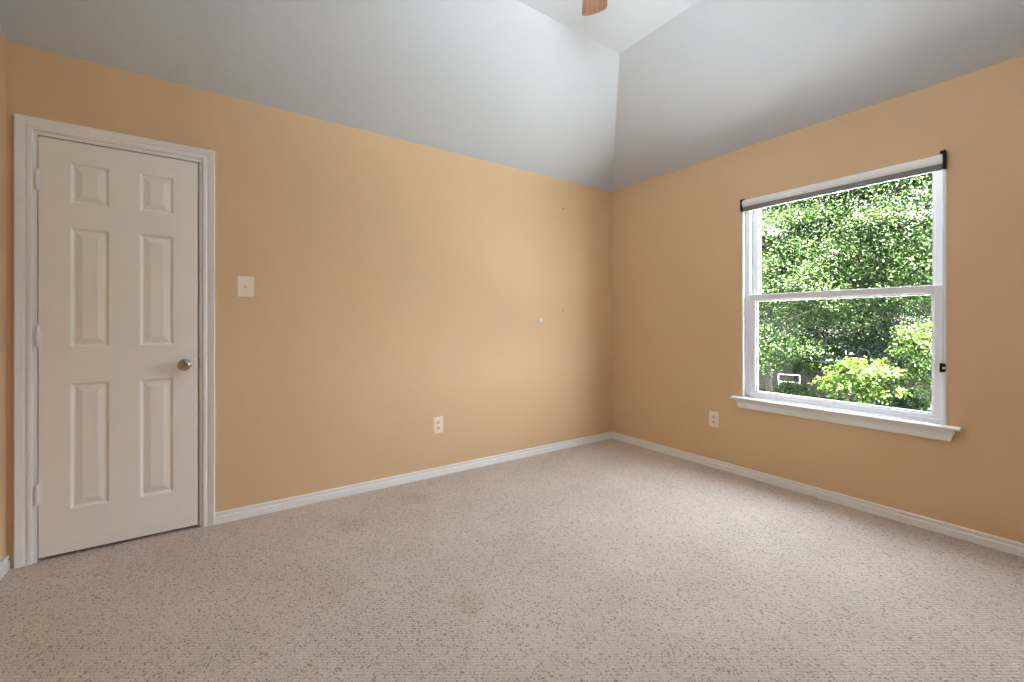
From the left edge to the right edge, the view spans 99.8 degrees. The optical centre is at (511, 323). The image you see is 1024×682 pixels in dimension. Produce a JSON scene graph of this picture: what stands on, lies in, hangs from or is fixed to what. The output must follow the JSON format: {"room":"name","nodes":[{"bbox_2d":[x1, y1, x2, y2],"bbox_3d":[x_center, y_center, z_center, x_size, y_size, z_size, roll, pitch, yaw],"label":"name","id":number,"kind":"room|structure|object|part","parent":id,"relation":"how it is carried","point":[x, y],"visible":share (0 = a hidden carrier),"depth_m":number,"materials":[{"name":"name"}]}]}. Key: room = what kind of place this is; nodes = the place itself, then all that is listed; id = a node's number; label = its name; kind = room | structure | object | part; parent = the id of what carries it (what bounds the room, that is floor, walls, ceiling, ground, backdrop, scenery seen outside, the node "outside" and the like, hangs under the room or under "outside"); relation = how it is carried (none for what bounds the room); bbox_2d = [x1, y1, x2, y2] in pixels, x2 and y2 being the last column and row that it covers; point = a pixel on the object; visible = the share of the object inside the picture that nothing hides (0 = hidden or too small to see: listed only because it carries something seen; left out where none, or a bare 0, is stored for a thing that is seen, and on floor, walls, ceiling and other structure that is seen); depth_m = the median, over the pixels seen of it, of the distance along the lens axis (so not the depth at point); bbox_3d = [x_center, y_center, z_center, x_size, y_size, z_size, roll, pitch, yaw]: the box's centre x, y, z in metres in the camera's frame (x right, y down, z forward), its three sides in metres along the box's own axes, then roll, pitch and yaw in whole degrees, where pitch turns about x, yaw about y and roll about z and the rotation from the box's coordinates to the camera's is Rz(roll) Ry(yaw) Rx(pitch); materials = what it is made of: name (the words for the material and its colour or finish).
{"room":"empty bedroom","nodes":[
{"label":"empty bedroom","id":0,"kind":"room"},
{"bbox_2d":[0,33,5,561],"bbox_3d":[-1.156,-0.035,0.136,0.150,2.557,4.434,0,0,-35],"label":"wall","id":1,"kind":"structure","parent":0,"point":[2,39],"depth_m":1.97,"materials":[{"name":"beige paint"}]},
{"bbox_2d":[0,555,9,579],"bbox_3d":[-1.132,1.113,0.243,0.013,0.071,4.284,0,0,-35],"label":"baseboard","id":2,"kind":"structure","parent":1,"relation":"attached to","point":[5,563],"depth_m":1.97,"materials":[{"name":"white paint"}]},
{"bbox_2d":[6,41,611,567],"bbox_3d":[-0.720,-0.035,3.218,4.363,2.557,0.150,0,0,-35],"label":"wall","id":3,"kind":"structure","parent":0,"point":[400,285],"depth_m":2.90,"materials":[{"name":"beige paint"}]},
{"bbox_2d":[14,113,214,568],"bbox_3d":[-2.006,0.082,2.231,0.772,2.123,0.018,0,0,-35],"label":"trim","id":4,"kind":"structure","parent":3,"relation":"attached to","point":[24,125],"depth_m":2.05,"materials":[{"name":"white paint"}]},
{"bbox_2d":[33,136,199,557],"bbox_3d":[-2.007,0.114,2.223,0.642,2.022,0.102,0,0,-35],"label":"door","id":5,"kind":"structure","parent":3,"relation":"in","point":[115,336],"depth_m":2.22,"materials":[{"name":"white paint"}]},
{"bbox_3d":[-1.788,0.226,2.352,0.063,0.063,0.067,0,0,-35],"label":"knob","id":6,"kind":"part","parent":5,"relation":"part of","materials":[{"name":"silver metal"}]},
{"bbox_2d":[237,276,253,296],"bbox_3d":[-1.567,-0.218,2.535,0.084,0.120,0.016,0,0,-35],"label":"light switch","id":7,"kind":"object","parent":3,"relation":"attached to","point":[245,284],"visible":1,"depth_m":2.54,"materials":[{"name":"beige plastic"}]},
{"bbox_2d":[215,431,611,524],"bbox_3d":[-0.346,1.113,3.378,3.265,0.071,0.013,0,0,-35],"label":"baseboard","id":8,"kind":"structure","parent":3,"relation":"attached to","point":[225,516],"depth_m":3.01,"materials":[{"name":"white paint"}]},
{"bbox_2d":[433,416,442,433],"bbox_3d":[-0.554,0.763,3.237,0.078,0.122,0.009,0,0,-35],"label":"wall outlet","id":9,"kind":"object","parent":3,"relation":"attached to","point":[437,421],"visible":1,"depth_m":3.23,"materials":[{"name":"beige plastic"}]},
{"bbox_2d":[0,438,1023,681],"bbox_3d":[0.313,1.143,1.602,4.233,0.001,5.184,0,0,-35],"label":"floor","id":10,"kind":"structure","parent":0,"point":[608,560],"depth_m":1.83,"materials":[{"name":"carpet"}]},
{"bbox_2d":[0,0,1023,191],"bbox_3d":[0.537,-1.770,1.392,4.363,0.911,4.584,0,0,-35],"label":"ceiling","id":11,"kind":"structure","parent":0,"point":[627,93],"depth_m":2.63,"materials":[{"name":"grey paint"}]},
{"bbox_2d":[582,0,607,15],"bbox_3d":[0.353,-1.647,1.641,1.122,0.559,1.108,0,0,-35],"label":"ceiling fan","id":12,"kind":"object","parent":11,"relation":"hanging from","point":[589,7],"visible":1,"depth_m":2.20,"materials":[{"name":"brown wood"}]},
{"bbox_2d":[612,55,1023,542],"bbox_3d":[2.299,-0.035,2.514,0.112,2.557,4.434,0,0,-35],"label":"wall","id":13,"kind":"structure","parent":0,"point":[677,235],"depth_m":2.68,"materials":[{"name":"beige paint"}]},
{"bbox_2d":[709,411,718,427],"bbox_3d":[1.602,0.760,3.421,0.009,0.122,0.078,0,0,-35],"label":"wall outlet","id":14,"kind":"object","parent":13,"relation":"attached to","point":[713,416],"visible":1,"depth_m":3.42,"materials":[{"name":"beige plastic"}]},
{"bbox_2d":[612,432,1023,557],"bbox_3d":[2.206,1.113,2.541,0.013,0.071,4.284,0,0,-35],"label":"baseboard","id":15,"kind":"structure","parent":13,"relation":"attached to","point":[977,537],"depth_m":2.68,"materials":[{"name":"white paint"}]},
{"bbox_2d":[730,154,961,441],"bbox_3d":[2.067,-0.144,2.807,0.158,1.557,1.224,0,0,-35],"label":"window","id":16,"kind":"structure","parent":13,"relation":"in","point":[932,425],"depth_m":2.73,"materials":[{"name":"white plastic"}]},
{"bbox_2d":[740,150,946,371],"bbox_3d":[2.042,-0.336,2.789,0.051,1.204,1.104,0,0,-35],"label":"roller blind","id":17,"kind":"object","parent":16,"relation":"attached to","point":[936,163],"visible":1,"depth_m":2.61,"materials":[{"name":"white fabric"},{"name":"dark brown plastic"}]},
{"bbox_3d":[2.040,-0.854,2.788,0.024,0.038,1.074,0,0,-35],"label":"rail","id":18,"kind":"part","parent":17,"relation":"part of","materials":[{"name":"grey"}]},
{"bbox_3d":[2.355,-0.317,2.354,0.016,1.109,0.003,0,0,-35],"label":"cord","id":19,"kind":"part","parent":17,"relation":"part of","materials":[{"name":"grey plastic"}]},
{"bbox_3d":[2.036,0.593,2.785,0.082,0.083,1.224,0,0,-35],"label":"sill","id":20,"kind":"part","parent":16,"relation":"part of","materials":[{"name":"white paint"}]},
{"bbox_3d":[2.089,0.161,2.805,0.036,0.752,1.043,0,0,-35],"label":"sash","id":21,"kind":"part","parent":16,"relation":"part of","materials":[{"name":"white plastic"}]},
{"bbox_3d":[2.117,-0.539,2.825,0.030,0.737,1.035,0,0,-35],"label":"sash","id":22,"kind":"part","parent":16,"relation":"part of","materials":[{"name":"white plastic"}]},
{"label":"outside","id":23,"kind":"structure","parent":0,"visible":0},
{"bbox_2d":[759,350,929,410],"bbox_3d":[38.576,4.043,26.554,86.337,0.001,140.000,0,0,-35],"label":"ground","id":24,"kind":"structure","parent":23,"point":[760,389],"depth_m":23.55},
{"bbox_2d":[761,212,787,315],"bbox_3d":[23.629,-4.553,46.120,9.025,17.461,12.244,0,0,-38],"label":"tree","id":25,"kind":"object","parent":24,"relation":"on","point":[764,212],"visible":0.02,"depth_m":43.78,"materials":[{"name":"green plant"}]},
{"bbox_2d":[778,374,799,392],"bbox_3d":[15.424,3.433,24.000,1.050,1.220,0.060,0,0,35],"label":"frame","id":26,"kind":"object","parent":24,"relation":"on","point":[779,374],"visible":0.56,"depth_m":24.01,"materials":[{"name":"white paint"}]},
{"bbox_2d":[763,379,822,396],"bbox_3d":[14.587,3.521,22.342,2.283,1.289,2.707,0,0,-35],"label":"shrub","id":27,"kind":"object","parent":24,"relation":"on","point":[788,388],"visible":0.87,"depth_m":22.18,"materials":[{"name":"green plant"}]},
{"bbox_2d":[761,221,862,316],"bbox_3d":[32.700,-4.822,49.105,10.831,17.958,12.345,0,0,-7],"label":"tree","id":28,"kind":"object","parent":24,"relation":"on","point":[774,221],"visible":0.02,"depth_m":47.67,"materials":[{"name":"green plant"}]},
{"bbox_2d":[759,191,878,391],"bbox_3d":[11.081,-1.973,18.793,7.419,12.250,6.477,0,0,38],"label":"shade tree","id":29,"kind":"object","parent":24,"relation":"on","point":[766,281],"visible":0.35,"depth_m":17.77,"materials":[{"name":"green plant"}]},
{"bbox_2d":[759,257,880,384],"bbox_3d":[16.425,0.055,24.995,6.053,8.216,9.706,0,0,-35],"label":"shade tree","id":30,"kind":"object","parent":24,"relation":"on","point":[794,368],"visible":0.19,"depth_m":24.08,"materials":[{"name":"green plant"}]},
{"bbox_2d":[759,360,930,405],"bbox_3d":[20.214,3.098,20.062,0.061,1.810,38.128,0,0,-35],"label":"wooden fence","id":31,"kind":"object","parent":24,"relation":"on","point":[762,380],"visible":0.05,"depth_m":24.70,"materials":[{"name":"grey wood"}]},
{"bbox_2d":[761,173,932,341],"bbox_3d":[14.633,-2.723,17.157,7.134,13.816,11.588,0,0,-35],"label":"shade tree","id":32,"kind":"object","parent":24,"relation":"on","point":[891,265],"visible":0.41,"depth_m":16.55,"materials":[{"name":"green plant"}]},
{"bbox_2d":[775,316,931,366],"bbox_3d":[29.700,1.743,37.700,7.000,4.600,10.800,0,0,-35],"label":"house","id":33,"kind":"structure","parent":24,"relation":"on","point":[922,316],"depth_m":35.58,"materials":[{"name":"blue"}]},
{"bbox_2d":[779,252,931,403],"bbox_3d":[17.822,0.111,20.493,6.445,8.138,9.898,0,0,-29],"label":"shade tree","id":34,"kind":"object","parent":24,"relation":"on","point":[870,341],"visible":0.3,"depth_m":20.38,"materials":[{"name":"green plant"}]},
{"bbox_2d":[807,353,912,404],"bbox_3d":[11.805,2.579,14.595,2.118,3.140,3.208,0,0,-35],"label":"shrub","id":35,"kind":"object","parent":24,"relation":"on","point":[858,382],"visible":0.99,"depth_m":14.33,"materials":[{"name":"green plant"}]},
{"bbox_2d":[816,204,932,316],"bbox_3d":[37.737,-4.788,46.000,9.690,17.921,12.340,0,0,-8],"label":"tree","id":36,"kind":"object","parent":24,"relation":"on","point":[867,204],"visible":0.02,"depth_m":43.75,"materials":[{"name":"green plant"}]},
{"bbox_2d":[857,381,929,411],"bbox_3d":[13.595,3.029,14.452,3.449,2.233,3.294,0,0,24],"label":"shrub","id":37,"kind":"object","parent":24,"relation":"on","point":[913,403],"visible":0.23,"depth_m":14.60,"materials":[{"name":"green plant"}]},
{"bbox_2d":[882,316,931,411],"bbox_3d":[13.179,1.954,13.490,2.511,4.385,2.239,0,0,-35],"label":"tree","id":38,"kind":"object","parent":24,"relation":"on","point":[919,334],"visible":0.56,"depth_m":13.56,"materials":[{"name":"green plant"}]},
{"bbox_2d":[890,192,931,315],"bbox_3d":[41.840,-4.751,42.150,13.294,17.842,8.889,0,0,45],"label":"tree","id":39,"kind":"object","parent":24,"relation":"on","point":[923,192],"visible":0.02,"depth_m":42.85,"materials":[{"name":"green plant"}]}
]}

